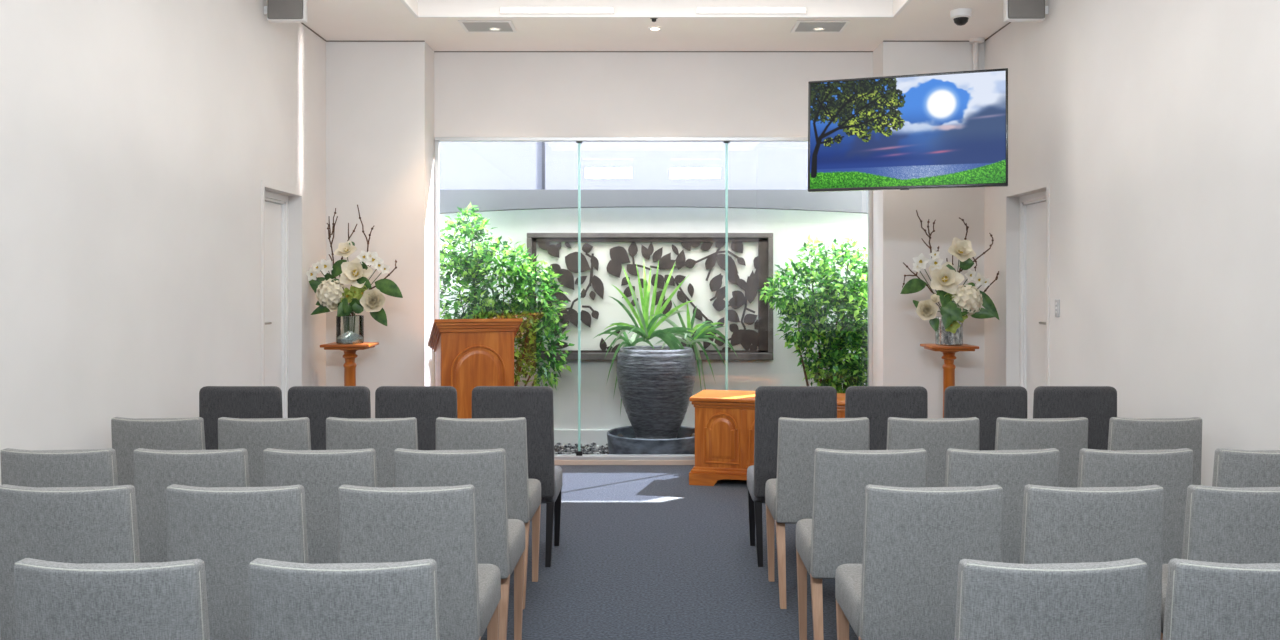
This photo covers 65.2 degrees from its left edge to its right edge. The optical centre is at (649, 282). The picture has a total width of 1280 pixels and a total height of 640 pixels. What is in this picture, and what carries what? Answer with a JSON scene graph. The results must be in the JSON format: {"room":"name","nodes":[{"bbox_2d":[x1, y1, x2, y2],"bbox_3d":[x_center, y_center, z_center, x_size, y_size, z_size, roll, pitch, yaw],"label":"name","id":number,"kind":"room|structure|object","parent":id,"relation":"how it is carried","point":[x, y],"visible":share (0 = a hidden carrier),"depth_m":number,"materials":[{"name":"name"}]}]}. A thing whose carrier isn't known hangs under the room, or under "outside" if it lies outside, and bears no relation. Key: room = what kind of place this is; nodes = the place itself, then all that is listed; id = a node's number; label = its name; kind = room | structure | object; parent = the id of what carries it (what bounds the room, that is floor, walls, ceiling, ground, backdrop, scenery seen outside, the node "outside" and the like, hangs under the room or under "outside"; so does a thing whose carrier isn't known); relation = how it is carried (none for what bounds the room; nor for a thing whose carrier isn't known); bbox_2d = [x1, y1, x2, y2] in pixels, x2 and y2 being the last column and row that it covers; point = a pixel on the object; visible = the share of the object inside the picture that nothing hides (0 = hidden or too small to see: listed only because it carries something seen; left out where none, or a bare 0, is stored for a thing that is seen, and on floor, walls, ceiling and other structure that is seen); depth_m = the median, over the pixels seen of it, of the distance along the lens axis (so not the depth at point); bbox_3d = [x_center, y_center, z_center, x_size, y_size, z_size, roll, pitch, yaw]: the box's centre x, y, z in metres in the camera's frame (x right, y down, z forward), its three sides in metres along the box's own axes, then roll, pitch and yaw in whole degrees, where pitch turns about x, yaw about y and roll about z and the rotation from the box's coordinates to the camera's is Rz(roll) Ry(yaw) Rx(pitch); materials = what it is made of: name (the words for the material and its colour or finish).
{"room":"funeral chapel","nodes":[
{"label":"funeral chapel","id":0,"kind":"room"},
{"bbox_2d":[0,0,325,484],"bbox_3d":[-2.935,-0.225,2.886,0.250,3.750,12.173,0,0,0],"label":"wall","id":1,"kind":"structure","parent":0,"point":[139,139],"depth_m":5.56,"materials":[{"name":"paint"}]},
{"bbox_2d":[262,180,303,417],"bbox_3d":[-2.917,0.453,7.665,0.226,2.395,0.864,0,0,0],"label":"door","id":2,"kind":"structure","parent":1,"relation":"in","point":[274,205],"depth_m":7.84,"materials":[{"name":"white paint"}]},
{"bbox_2d":[264,0,306,22],"bbox_3d":[-2.659,-1.993,7.283,0.303,0.174,0.086,0,0,0],"label":"wall speaker","id":3,"kind":"object","parent":1,"relation":"attached to","point":[276,11],"visible":1,"depth_m":7.24,"materials":[{"name":"white paint"}]},
{"bbox_2d":[267,0,302,18],"bbox_3d":[-2.643,-1.994,7.248,0.256,0.160,0.015,0,0,0],"label":"grille","id":4,"kind":"object","parent":3,"relation":"attached to","point":[276,9],"depth_m":7.24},
{"bbox_2d":[326,42,434,417],"bbox_3d":[-2.382,-0.225,8.970,0.855,3.750,0.593,0,0,0],"label":"wall","id":5,"kind":"structure","parent":0,"point":[380,143],"depth_m":8.67,"materials":[{"name":"paint"}]},
{"bbox_2d":[301,22,1010,51],"bbox_3d":[0.045,-2.096,6.033,5.710,0.008,6.066,0,0,0],"label":"trim","id":6,"kind":"structure","parent":5,"relation":"attached to","point":[1009,22],"depth_m":9.06,"materials":[{"name":"grey paint"}]},
{"bbox_2d":[554,446,608,453],"bbox_3d":[0.050,1.765,9.913,6.000,0.170,1.393,0,0,0],"label":"ground","id":7,"kind":"structure","parent":0,"point":[583,447],"depth_m":10.09,"materials":[{"name":"stone"}]},
{"bbox_2d":[440,202,574,389],"bbox_3d":[-1.485,0.437,9.710,1.524,2.495,0.851,0,0,0],"label":"leafy bush","id":8,"kind":"object","parent":7,"relation":"on","point":[473,265],"visible":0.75,"depth_m":9.61,"materials":[{"name":"green plant"}]},
{"bbox_2d":[554,442,608,453],"bbox_3d":[-0.002,1.662,9.767,4.037,0.081,1.015,0,0,0],"label":"gravel bed","id":9,"kind":"object","parent":7,"relation":"on","point":[593,449],"visible":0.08,"depth_m":9.94,"materials":[{"name":"grey gravel"}]},
{"bbox_2d":[758,234,867,392],"bbox_3d":[1.707,0.596,9.721,1.325,2.173,0.844,0,0,0],"label":"leafy bush","id":10,"kind":"object","parent":9,"relation":"on","point":[852,370],"visible":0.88,"depth_m":9.58,"materials":[{"name":"green plant"}]},
{"bbox_2d":[607,426,694,453],"bbox_3d":[0.060,1.558,9.660,0.956,0.245,0.956,0,0,0],"label":"fountain basin","id":11,"kind":"object","parent":7,"relation":"on","point":[628,444],"visible":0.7,"depth_m":9.27,"materials":[{"name":"grey stone"}]},
{"bbox_2d":[594,262,735,438],"bbox_3d":[0.115,0.665,9.801,1.143,1.809,1.069,0,0,34],"label":"potted plant","id":12,"kind":"object","parent":11,"relation":"on","point":[656,383],"visible":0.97,"depth_m":9.48,"materials":[{"name":"plant"}]},
{"bbox_2d":[434,52,872,136],"bbox_3d":[0.034,-1.787,9.101,3.977,0.926,0.070,0,0,0],"label":"wall","id":13,"kind":"structure","parent":0,"point":[477,94],"depth_m":9.07,"materials":[{"name":"paint"}]},
{"bbox_2d":[434,137,872,464],"bbox_3d":[0.034,0.163,9.131,3.977,2.974,0.150,0,0,0],"label":"window","id":14,"kind":"structure","parent":13,"relation":"in","point":[579,458],"depth_m":9.08,"materials":[{"name":"clear glass"}]},
{"bbox_2d":[440,207,867,445],"bbox_3d":[0.050,0.355,10.382,6.000,2.650,0.215,0,0,0],"label":"wall","id":15,"kind":"structure","parent":0,"point":[600,412],"depth_m":10.31,"materials":[{"name":"white paint"}]},
{"bbox_2d":[527,233,772,359],"bbox_3d":[0.000,0.138,10.241,2.510,1.296,0.133,0,0,0],"label":"screen","id":16,"kind":"object","parent":15,"relation":"attached to","point":[604,256],"visible":0.77,"depth_m":10.20,"materials":[{"name":"brown metal"}]},
{"bbox_2d":[616,346,695,438],"bbox_3d":[0.060,1.098,9.660,0.774,0.944,0.774,0,0,0],"label":"pot","id":17,"kind":"object","parent":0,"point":[656,383],"depth_m":9.38,"materials":[{"name":"grey ceramic"}]},
{"bbox_2d":[304,0,1008,50],"bbox_3d":[0.045,-2.375,2.933,6.110,0.550,12.266,0,0,0],"label":"ceiling","id":18,"kind":"structure","parent":0,"point":[333,20],"depth_m":8.12,"materials":[{"name":"paint"}]},
{"bbox_2d":[458,20,516,32],"bbox_3d":[-1.322,-2.095,8.170,0.430,0.010,0.360,0,0,0],"label":"ceiling vent","id":19,"kind":"object","parent":18,"relation":"in","point":[469,26],"visible":1,"depth_m":8.15,"materials":[{"name":"grey metal"}]},
{"bbox_2d":[462,22,512,31],"bbox_3d":[-1.322,-2.094,8.169,0.370,0.006,0.291,0,0,0],"label":"grille","id":20,"kind":"object","parent":19,"relation":"attached to","point":[467,26],"depth_m":8.15,"materials":[{"name":"grey metal"}]},
{"bbox_2d":[500,7,613,13],"bbox_3d":[-0.730,-2.138,7.829,0.895,0.055,0.041,0,0,0],"label":"strip light","id":21,"kind":"object","parent":18,"relation":"attached to","point":[503,10],"visible":1,"depth_m":7.83,"materials":[{"name":"white paint"}]},
{"bbox_2d":[648,26,661,30],"bbox_3d":[0.041,-2.095,8.237,0.116,0.009,0.116,0,0,0],"label":"recessed light","id":22,"kind":"object","parent":18,"relation":"in","point":[654,28],"visible":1,"depth_m":8.23,"materials":[{"name":"white paint"}]},
{"bbox_2d":[400,0,911,17],"bbox_3d":[0.043,-2.094,4.415,3.787,0.012,6.929,0,0,0],"label":"trim","id":23,"kind":"structure","parent":18,"relation":"attached to","point":[403,2],"depth_m":7.85,"materials":[{"name":"white paint"}]},
{"bbox_2d":[696,7,805,13],"bbox_3d":[0.793,-2.138,7.829,0.863,0.055,0.041,0,0,0],"label":"strip light","id":24,"kind":"object","parent":18,"relation":"attached to","point":[699,10],"visible":1,"depth_m":7.83,"materials":[{"name":"white paint"}]},
{"bbox_2d":[791,20,850,32],"bbox_3d":[1.390,-2.095,8.170,0.430,0.010,0.360,0,0,0],"label":"ceiling vent","id":25,"kind":"object","parent":18,"relation":"in","point":[801,26],"visible":1,"depth_m":8.15,"materials":[{"name":"grey metal"}]},
{"bbox_2d":[795,22,845,31],"bbox_3d":[1.390,-2.094,8.169,0.370,0.006,0.291,0,0,0],"label":"grille","id":26,"kind":"object","parent":25,"relation":"attached to","point":[799,26],"depth_m":8.15,"materials":[{"name":"grey metal"}]},
{"bbox_2d":[950,8,971,25],"bbox_3d":[2.401,-2.044,7.722,0.166,0.112,0.166,0,0,0],"label":"dome camera","id":27,"kind":"object","parent":18,"relation":"attached to","point":[960,16],"visible":1,"depth_m":7.67,"materials":[{"name":"white paint"}]},
{"bbox_2d":[969,37,984,70],"bbox_3d":[2.814,-1.515,8.607,0.130,1.170,0.130,0,0,0],"label":"cable conduit","id":28,"kind":"object","parent":18,"relation":"attached to","point":[975,41],"visible":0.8,"depth_m":8.62,"materials":[{"name":"paint"}]},
{"bbox_2d":[481,465,858,639],"bbox_3d":[0.045,1.710,2.958,6.310,0.120,12.316,0,0,0],"label":"floor","id":29,"kind":"structure","parent":0,"point":[644,552],"depth_m":5.76,"materials":[{"name":"carpet"}]},
{"bbox_2d":[0,448,117,486],"bbox_3d":[-2.416,1.163,4.327,0.478,0.974,0.609,0,0,0],"label":"upholstered chair","id":30,"kind":"object","parent":29,"relation":"on","point":[94,467],"visible":0.31,"depth_m":4.04,"materials":[{"name":"grey fabric"}]},
{"bbox_2d":[0,484,140,639],"bbox_3d":[-1.953,1.163,3.590,0.478,0.974,0.609,0,0,1],"label":"upholstered chair","id":31,"kind":"object","parent":29,"relation":"on","point":[78,525],"visible":0.46,"depth_m":3.31,"materials":[{"name":"grey fabric"}]},
{"bbox_2d":[14,558,209,639],"bbox_3d":[-1.316,1.163,2.688,0.478,0.974,0.609,0,0,1],"label":"upholstered chair","id":32,"kind":"object","parent":29,"relation":"on","point":[54,600],"visible":1,"depth_m":2.40,"materials":[{"name":"grey fabric"}]},
{"bbox_2d":[111,417,205,485],"bbox_3d":[-2.476,1.163,5.279,0.478,0.974,0.609,0,0,1],"label":"upholstered chair","id":33,"kind":"object","parent":29,"relation":"on","point":[128,434],"visible":0.38,"depth_m":5.00,"materials":[{"name":"grey fabric"}]},
{"bbox_2d":[133,448,249,562],"bbox_3d":[-1.875,1.163,4.327,0.478,0.974,0.609,0,0,0],"label":"upholstered chair","id":34,"kind":"object","parent":29,"relation":"on","point":[154,470],"visible":0.39,"depth_m":4.05,"materials":[{"name":"grey fabric"}]},
{"bbox_2d":[166,484,308,639],"bbox_3d":[-1.384,1.163,3.590,0.478,0.974,0.609,0,0,1],"label":"upholstered chair","id":35,"kind":"object","parent":29,"relation":"on","point":[226,528],"visible":0.59,"depth_m":3.31,"materials":[{"name":"grey fabric"}]},
{"bbox_2d":[199,386,282,449],"bbox_3d":[-2.375,1.125,6.056,0.491,1.050,0.574,0,0,1],"label":"upholstered chair","id":36,"kind":"object","parent":29,"relation":"on","point":[215,402],"visible":0.25,"depth_m":5.78,"materials":[{"name":"grey fabric"}]},
{"bbox_2d":[218,417,310,486],"bbox_3d":[-1.942,1.163,5.279,0.478,0.974,0.609,0,0,1],"label":"upholstered chair","id":37,"kind":"object","parent":29,"relation":"on","point":[255,435],"visible":0.37,"depth_m":5.00,"materials":[{"name":"grey fabric"}]},
{"bbox_2d":[263,448,376,563],"bbox_3d":[-1.348,1.163,4.327,0.478,0.974,0.609,0,0,1],"label":"upholstered chair","id":38,"kind":"object","parent":29,"relation":"on","point":[321,473],"visible":0.39,"depth_m":4.05,"materials":[{"name":"grey fabric"}]},
{"bbox_2d":[288,386,370,449],"bbox_3d":[-1.866,1.125,6.056,0.491,1.050,0.574,0,0,0],"label":"upholstered chair","id":39,"kind":"object","parent":29,"relation":"on","point":[317,403],"visible":0.22,"depth_m":5.78,"materials":[{"name":"grey fabric"}]},
{"bbox_2d":[248,558,439,639],"bbox_3d":[-0.748,1.163,2.688,0.478,0.974,0.609,0,0,1],"label":"upholstered chair","id":40,"kind":"object","parent":29,"relation":"on","point":[288,600],"visible":1,"depth_m":2.40,"materials":[{"name":"grey fabric"}]},
{"bbox_2d":[320,342,378,385],"bbox_3d":[-2.479,1.071,8.264,0.380,1.142,0.380,0,0,0],"label":"pedestal","id":41,"kind":"object","parent":29,"relation":"on","point":[349,350],"visible":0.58,"depth_m":8.22,"materials":[{"name":"brown wood"}]},
{"bbox_2d":[336,315,363,343],"bbox_3d":[-2.479,0.384,8.264,0.222,0.230,0.222,0,0,0],"label":"glass vase","id":42,"kind":"object","parent":41,"relation":"on","point":[348,337],"visible":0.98,"depth_m":8.26,"materials":[{"name":"clear glass"}]},
{"bbox_2d":[306,205,402,332],"bbox_3d":[-2.406,-0.099,8.173,0.819,1.098,0.363,0,0,0],"label":"flower arrangement","id":43,"kind":"object","parent":42,"relation":"in","point":[331,293],"visible":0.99,"depth_m":8.11,"materials":[{"name":"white plant"}]},
{"bbox_2d":[326,417,417,487],"bbox_3d":[-1.398,1.163,5.278,0.478,0.974,0.609,0,0,1],"label":"upholstered chair","id":44,"kind":"object","parent":29,"relation":"on","point":[384,435],"visible":0.35,"depth_m":5.00,"materials":[{"name":"grey fabric"}]},
{"bbox_2d":[375,386,457,449],"bbox_3d":[-1.355,1.125,6.056,0.491,1.050,0.574,0,0,1],"label":"upholstered chair","id":45,"kind":"object","parent":29,"relation":"on","point":[426,404],"visible":0.28,"depth_m":5.78,"materials":[{"name":"grey fabric"}]},
{"bbox_2d":[338,484,500,639],"bbox_3d":[-0.814,1.163,3.590,0.478,0.974,0.609,0,0,0],"label":"upholstered chair","id":46,"kind":"object","parent":29,"relation":"on","point":[387,524],"visible":0.71,"depth_m":3.32,"materials":[{"name":"grey fabric"}]},
{"bbox_2d":[394,448,524,639],"bbox_3d":[-0.815,1.163,4.327,0.478,0.974,0.609,0,0,1],"label":"upholstered chair","id":47,"kind":"object","parent":29,"relation":"on","point":[500,539],"visible":0.59,"depth_m":4.06,"materials":[{"name":"grey fabric"}]},
{"bbox_2d":[428,318,522,418],"bbox_3d":[-1.482,0.971,8.432,0.716,1.358,0.556,0,0,-18],"label":"lectern","id":48,"kind":"object","parent":29,"relation":"on","point":[470,354],"visible":0.56,"depth_m":8.21,"materials":[{"name":"brown wood"}]},
{"bbox_2d":[436,417,540,608],"bbox_3d":[-0.846,1.163,5.278,0.478,0.974,0.609,0,0,1],"label":"upholstered chair","id":49,"kind":"object","parent":29,"relation":"on","point":[509,434],"visible":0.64,"depth_m":5.01,"materials":[{"name":"grey fabric"}]},
{"bbox_2d":[472,386,562,566],"bbox_3d":[-0.798,1.125,6.056,0.491,1.050,0.574,0,0,0],"label":"upholstered chair","id":50,"kind":"object","parent":29,"relation":"on","point":[534,403],"visible":0.55,"depth_m":5.78,"materials":[{"name":"black fabric"}]},
{"bbox_2d":[689,390,844,485],"bbox_3d":[1.189,1.292,8.272,1.640,0.716,0.620,0,0,14],"label":"base cabinet","id":51,"kind":"object","parent":29,"relation":"on","point":[724,419],"visible":0.38,"depth_m":8.13,"materials":[{"name":"brown wood"}]},
{"bbox_2d":[747,386,836,566],"bbox_3d":[0.852,1.125,6.056,0.491,1.050,0.574,0,0,1],"label":"upholstered chair","id":52,"kind":"object","parent":29,"relation":"on","point":[772,403],"visible":0.48,"depth_m":5.78,"materials":[{"name":"black fabric"}]},
{"bbox_2d":[765,417,868,608],"bbox_3d":[0.876,1.163,5.279,0.478,0.974,0.609,0,0,0],"label":"upholstered chair","id":53,"kind":"object","parent":29,"relation":"on","point":[788,496],"visible":0.59,"depth_m":5.02,"materials":[{"name":"grey fabric"}]},
{"bbox_2d":[796,448,926,639],"bbox_3d":[0.904,1.163,4.327,0.478,0.974,0.609,0,0,1],"label":"upholstered chair","id":54,"kind":"object","parent":29,"relation":"on","point":[833,537],"visible":0.62,"depth_m":4.07,"materials":[{"name":"grey fabric"}]},
{"bbox_2d":[845,386,927,449],"bbox_3d":[1.377,1.125,6.056,0.491,1.050,0.574,0,0,1],"label":"upholstered chair","id":55,"kind":"object","parent":29,"relation":"on","point":[876,403],"visible":0.22,"depth_m":5.78,"materials":[{"name":"black fabric"}]},
{"bbox_2d":[835,484,1002,639],"bbox_3d":[0.952,1.163,3.590,0.478,0.974,0.609,0,0,0],"label":"upholstered chair","id":56,"kind":"object","parent":29,"relation":"on","point":[904,587],"visible":0.78,"depth_m":3.32,"materials":[{"name":"grey fabric"}]},
{"bbox_2d":[886,417,979,486],"bbox_3d":[1.432,1.163,5.278,0.478,0.974,0.609,0,0,1],"label":"upholstered chair","id":57,"kind":"object","parent":29,"relation":"on","point":[936,436],"visible":0.38,"depth_m":5.00,"materials":[{"name":"grey fabric"}]},
{"bbox_2d":[920,344,978,417],"bbox_3d":[2.471,1.077,8.264,0.380,1.130,0.380,0,0,0],"label":"pedestal","id":58,"kind":"object","parent":29,"relation":"on","point":[948,352],"visible":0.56,"depth_m":8.22,"materials":[{"name":"brown wood"}]},
{"bbox_2d":[935,317,962,345],"bbox_3d":[2.471,0.396,8.264,0.222,0.230,0.222,0,0,0],"label":"glass vase","id":59,"kind":"object","parent":58,"relation":"on","point":[942,337],"visible":0.72,"depth_m":8.18,"materials":[{"name":"clear glass"}]},
{"bbox_2d":[900,210,998,332],"bbox_3d":[2.452,-0.071,8.165,0.848,1.067,0.351,0,0,4],"label":"flower arrangement","id":60,"kind":"object","parent":59,"relation":"in","point":[956,302],"visible":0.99,"depth_m":8.10,"materials":[{"name":"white plant"}]},
{"bbox_2d":[944,386,1026,450],"bbox_3d":[1.955,1.125,6.056,0.491,1.050,0.574,0,0,1],"label":"upholstered chair","id":61,"kind":"object","parent":29,"relation":"on","point":[985,403],"visible":0.26,"depth_m":5.78,"materials":[{"name":"black fabric"}]},
{"bbox_2d":[945,448,1059,563],"bbox_3d":[1.438,1.163,4.327,0.478,0.974,0.609,0,0,-1],"label":"upholstered chair","id":62,"kind":"object","parent":29,"relation":"on","point":[1012,470],"visible":0.31,"depth_m":4.04,"materials":[{"name":"grey fabric"}]},
{"bbox_2d":[995,417,1087,487],"bbox_3d":[1.972,1.163,5.279,0.478,0.974,0.609,0,0,-1],"label":"upholstered chair","id":63,"kind":"object","parent":29,"relation":"on","point":[1069,436],"visible":0.34,"depth_m":5.00,"materials":[{"name":"grey fabric"}]},
{"bbox_2d":[954,558,1147,639],"bbox_3d":[0.980,1.163,2.688,0.478,0.974,0.609,0,0,-1],"label":"upholstered chair","id":64,"kind":"object","parent":29,"relation":"on","point":[996,600],"visible":1,"depth_m":2.40,"materials":[{"name":"grey fabric"}]},
{"bbox_2d":[1033,386,1116,449],"bbox_3d":[2.473,1.125,6.056,0.491,1.050,0.574,0,0,0],"label":"upholstered chair","id":65,"kind":"object","parent":29,"relation":"on","point":[1098,404],"visible":0.29,"depth_m":5.78,"materials":[{"name":"black fabric"}]},
{"bbox_2d":[1020,484,1163,639],"bbox_3d":[1.487,1.163,3.590,0.478,0.974,0.609,0,0,1],"label":"upholstered chair","id":66,"kind":"object","parent":29,"relation":"on","point":[1060,524],"visible":0.44,"depth_m":3.31,"materials":[{"name":"grey fabric"}]},
{"bbox_2d":[1077,448,1192,563],"bbox_3d":[1.981,1.163,4.327,0.478,0.974,0.609,0,0,-1],"label":"upholstered chair","id":67,"kind":"object","parent":29,"relation":"on","point":[1170,469],"visible":0.38,"depth_m":4.05,"materials":[{"name":"grey fabric"}]},
{"bbox_2d":[1108,417,1201,484],"bbox_3d":[2.546,1.163,5.279,0.478,0.974,0.609,0,0,0],"label":"upholstered chair","id":68,"kind":"object","parent":29,"relation":"on","point":[1124,433],"visible":0.34,"depth_m":4.99,"materials":[{"name":"grey fabric"}]},
{"bbox_2d":[1161,485,1279,632],"bbox_3d":[2.028,1.163,3.590,0.478,0.974,0.609,0,0,-1],"label":"upholstered chair","id":69,"kind":"object","parent":29,"relation":"on","point":[1222,524],"visible":0.34,"depth_m":3.31,"materials":[{"name":"grey fabric"}]},
{"bbox_2d":[1161,448,1279,639],"bbox_3d":[2.543,1.163,4.327,0.478,0.974,0.609,0,0,0],"label":"upholstered chair","id":70,"kind":"object","parent":29,"relation":"on","point":[1232,468],"visible":0.26,"depth_m":4.04,"materials":[{"name":"grey fabric"}]},
{"bbox_2d":[1163,558,1279,639],"bbox_3d":[1.502,1.163,2.688,0.478,0.974,0.609,0,0,0],"label":"upholstered chair","id":71,"kind":"object","parent":29,"relation":"on","point":[1205,600],"visible":1,"depth_m":2.40,"materials":[{"name":"grey fabric"}]},
{"bbox_2d":[873,42,983,417],"bbox_3d":[2.461,-0.225,8.970,0.878,3.750,0.593,0,0,0],"label":"wall","id":72,"kind":"structure","parent":0,"point":[899,359],"depth_m":8.67,"materials":[{"name":"paint"}]},
{"bbox_2d":[984,0,1279,485],"bbox_3d":[3.025,-0.225,2.886,0.250,3.750,12.173,0,0,0],"label":"wall","id":73,"kind":"structure","parent":0,"point":[1152,126],"depth_m":5.77,"materials":[{"name":"paint"}]},
{"bbox_2d":[808,68,1007,191],"bbox_3d":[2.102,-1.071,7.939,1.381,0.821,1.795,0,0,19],"label":"television","id":74,"kind":"object","parent":73,"relation":"attached to","point":[945,129],"visible":1,"depth_m":7.10,"materials":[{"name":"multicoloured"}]},
{"bbox_2d":[1003,0,1047,21],"bbox_3d":[2.744,-1.995,7.283,0.313,0.171,0.086,0,0,0],"label":"wall speaker","id":75,"kind":"object","parent":73,"relation":"attached to","point":[1013,10],"visible":1,"depth_m":7.24,"materials":[{"name":"white paint"}]},
{"bbox_2d":[1004,180,1048,418],"bbox_3d":[3.007,0.453,7.714,0.226,2.395,0.909,0,0,0],"label":"door","id":76,"kind":"structure","parent":73,"relation":"in","point":[1033,208],"depth_m":7.93,"materials":[{"name":"white paint"}]},
{"bbox_2d":[1055,299,1059,316],"bbox_3d":[2.893,0.178,7.107,0.015,0.124,0.072,0,0,0],"label":"light switch","id":77,"kind":"object","parent":73,"relation":"attached to","point":[1057,301],"visible":1,"depth_m":7.09,"materials":[{"name":"grey plastic"}]},
{"bbox_3d":[-2.850,0.355,9.788,0.200,2.650,1.043,0,0,0],"label":"wall","id":78,"kind":"structure","parent":0,"visible":0},
{"bbox_2d":[440,142,807,189],"bbox_3d":[0.050,-2.022,10.155,5.600,2.156,0.008,0,0,0],"label":"window","id":79,"kind":"structure","parent":78,"relation":"attached to","point":[463,165],"depth_m":10.15,"materials":[{"name":"glass"}]},
{"bbox_2d":[440,190,867,213],"bbox_3d":[0.050,-0.818,10.161,5.600,0.254,0.120,0,0,0],"label":"wall coping","id":80,"kind":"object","parent":78,"relation":"attached to","point":[485,200],"depth_m":10.10,"materials":[{"name":"grey"}]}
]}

